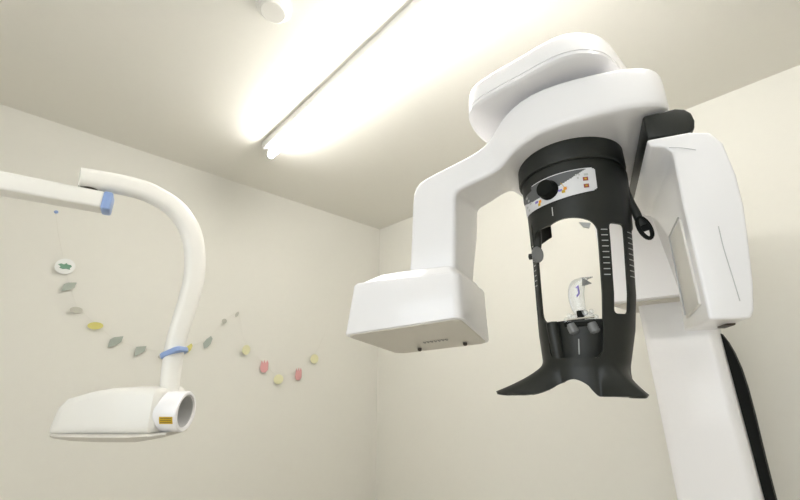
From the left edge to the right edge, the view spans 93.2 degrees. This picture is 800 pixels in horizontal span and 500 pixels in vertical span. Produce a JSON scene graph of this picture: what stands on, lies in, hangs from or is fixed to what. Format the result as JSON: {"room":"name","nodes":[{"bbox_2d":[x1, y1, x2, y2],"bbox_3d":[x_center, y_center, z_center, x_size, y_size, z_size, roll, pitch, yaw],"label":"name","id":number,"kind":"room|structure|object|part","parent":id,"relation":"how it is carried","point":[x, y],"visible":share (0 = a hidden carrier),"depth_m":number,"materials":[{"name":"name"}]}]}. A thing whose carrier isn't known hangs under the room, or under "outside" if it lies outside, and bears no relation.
{"room":"radiology room","nodes":[
{"label":"radiology room","id":0,"kind":"room"},
{"bbox_2d":[0,104,379,499],"bbox_3d":[-1.452,0.646,1.999,3.429,2.500,0.100,17,-24,-41],"label":"wall","id":1,"kind":"structure","parent":0,"point":[290,270],"depth_m":2.18,"materials":[{"name":"beige paint"}]},
{"bbox_2d":[61,274,238,358],"bbox_3d":[-1.339,0.398,2.093,0.864,0.396,0.022,17,-24,-41],"label":"garland","id":2,"kind":"object","parent":1,"relation":"attached to","point":[114,341],"visible":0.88,"depth_m":1.94,"materials":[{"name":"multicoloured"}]},
{"bbox_2d":[239,316,324,383],"bbox_3d":[-0.787,0.682,2.561,0.656,0.428,0.020,17,-24,-41],"label":"garland","id":3,"kind":"object","parent":1,"relation":"attached to","point":[278,379],"visible":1,"depth_m":2.49,"materials":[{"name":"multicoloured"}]},
{"bbox_2d":[242,345,249,354],"bbox_3d":[-0.972,0.631,2.390,0.001,0.061,0.062,-9,-20,27],"label":"flower","id":4,"kind":"object","parent":3,"relation":"on","point":[246,349],"depth_m":2.39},
{"bbox_2d":[274,374,282,383],"bbox_3d":[-0.801,0.852,2.492,0.062,0.061,0.001,10,-20,-27],"label":"flower","id":5,"kind":"object","parent":3,"relation":"on","point":[278,379],"depth_m":2.49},
{"bbox_2d":[310,354,317,363],"bbox_3d":[-0.613,0.780,2.707,0.065,0.065,0.002,17,-24,-41],"label":"flower","id":6,"kind":"object","parent":3,"relation":"on","point":[314,358],"depth_m":2.71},
{"bbox_2d":[0,0,799,228],"bbox_3d":[0.031,-1.063,0.937,3.629,0.100,4.370,17,-24,-41],"label":"ceiling","id":7,"kind":"structure","parent":0,"point":[201,85],"depth_m":1.62,"materials":[{"name":"white paint"}]},
{"bbox_2d":[255,0,291,22],"bbox_3d":[-0.452,-0.859,1.352,0.124,0.033,0.124,17,-24,-41],"label":"smoke detector","id":8,"kind":"object","parent":7,"relation":"attached to","point":[274,11],"visible":1,"depth_m":1.34,"materials":[{"name":"white plastic"}]},
{"bbox_2d":[262,0,460,159],"bbox_3d":[0.108,-0.834,1.321,0.092,0.100,2.490,17,-24,-41],"label":"ceiling lamp","id":9,"kind":"object","parent":7,"relation":"attached to","point":[418,16],"visible":1,"depth_m":1.55,"materials":[{"name":"white plastic"}]},
{"bbox_2d":[375,65,799,499],"bbox_3d":[1.300,0.550,1.704,0.100,2.500,4.370,17,-24,-41],"label":"wall","id":10,"kind":"structure","parent":0,"point":[444,431],"depth_m":2.04,"materials":[{"name":"beige paint"}]},
{"bbox_3d":[0.031,1.411,0.138,3.629,0.100,4.370,17,-24,-41],"label":"floor","id":11,"kind":"structure","parent":0,"visible":0},
{"bbox_2d":[346,33,776,499],"bbox_3d":[0.661,0.653,1.124,1.555,1.948,0.891,17,-24,-41],"label":"machine","id":12,"kind":"object","parent":11,"relation":"on","point":[566,127],"visible":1,"depth_m":0.86,"materials":[{"name":"white plastic"}]},
{"bbox_3d":[0.323,-0.030,0.891,0.021,0.093,0.019,-9,-20,25],"label":"temple arm","id":13,"kind":"part","parent":12,"relation":"part of","materials":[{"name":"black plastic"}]},
{"bbox_3d":[0.360,-0.113,0.993,0.422,0.384,0.648,17,-24,-41],"label":"rotating arm","id":14,"kind":"part","parent":12,"relation":"part of","materials":[{"name":"white plastic"}]},
{"bbox_3d":[0.670,-0.296,1.233,1.133,0.074,0.386,17,-24,-41],"label":"overhead arm","id":15,"kind":"part","parent":12,"relation":"part of","materials":[{"name":"white plastic"}]},
{"bbox_2d":[524,169,584,204],"bbox_3d":[0.342,-0.139,0.872,0.036,0.037,0.169,11,-21,-30],"label":"print","id":16,"kind":"object","parent":12,"relation":"attached to","point":[565,181],"depth_m":0.83,"materials":[{"name":"grey plastic"}]},
{"bbox_3d":[0.350,-0.131,0.865,0.044,0.062,0.181,13,-22,-34],"label":"control panel","id":17,"kind":"part","parent":12,"relation":"part of","materials":[{"name":"white plastic"}]},
{"bbox_3d":[0.381,0.071,0.851,0.239,0.480,0.285,17,-24,-41],"label":"head frame","id":18,"kind":"part","parent":12,"relation":"part of","materials":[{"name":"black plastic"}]},
{"bbox_3d":[0.354,0.162,0.775,0.021,0.026,0.025,17,-24,-41],"label":"knob","id":19,"kind":"part","parent":12,"relation":"part of","materials":[{"name":"grey plastic"}]},
{"bbox_3d":[0.365,0.188,0.776,0.106,0.084,0.028,-14,-23,37],"label":"recess panel","id":20,"kind":"part","parent":12,"relation":"part of","materials":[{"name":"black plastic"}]},
{"bbox_3d":[0.376,0.140,0.785,0.014,0.027,0.015,-9,-20,25],"label":"support stem","id":21,"kind":"part","parent":12,"relation":"part of","materials":[{"name":"black plastic"}]},
{"bbox_3d":[0.388,0.136,0.772,0.016,0.016,0.016,-9,-20,25],"label":"clear knob","id":22,"kind":"part","parent":12,"relation":"part of","materials":[{"name":"white plastic"}]},
{"bbox_3d":[0.388,0.157,0.759,0.021,0.026,0.025,17,-24,-41],"label":"knob","id":23,"kind":"part","parent":12,"relation":"part of","materials":[{"name":"grey plastic"}]},
{"bbox_3d":[0.515,-0.106,0.844,0.023,0.125,0.043,17,-24,-41],"label":"adjusting lever","id":24,"kind":"part","parent":12,"relation":"part of","materials":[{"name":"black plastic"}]},
{"bbox_3d":[-1.239,-0.203,-0.629,0.100,2.500,4.370,17,-24,-41],"label":"wall","id":25,"kind":"structure","parent":0,"visible":0},
{"bbox_2d":[0,168,205,441],"bbox_3d":[-1.273,0.016,0.677,1.700,0.714,0.269,13,-22,-34],"label":"dental x-ray machine","id":26,"kind":"object","parent":25,"relation":"attached to","point":[142,413],"visible":1,"depth_m":0.95,"materials":[{"name":"white plastic"}]},
{"bbox_3d":[-1.354,-0.239,0.648,1.360,0.046,0.055,11,-21,-31],"label":"support arm","id":27,"kind":"part","parent":26,"relation":"part of","materials":[{"name":"white plastic"}]},
{"bbox_3d":[-1.730,-0.191,1.902,0.017,0.017,0.018,17,-24,-41],"label":"pin","id":28,"kind":"object","parent":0,"visible":0},
{"bbox_2d":[55,218,74,273],"bbox_3d":[-1.681,-0.029,1.894,0.130,0.300,0.009,17,-24,-41],"label":"round ornament","id":29,"kind":"object","parent":28,"relation":"hanging from","point":[63,266],"visible":1,"depth_m":1.88,"materials":[{"name":"white"}]},
{"bbox_2d":[58,263,71,269],"bbox_3d":[-1.661,0.080,1.873,0.054,0.032,0.001,17,-24,-41],"label":"print","id":30,"kind":"object","parent":29,"relation":"attached to","point":[61,266],"depth_m":1.87,"materials":[{"name":"paint"}]}
]}

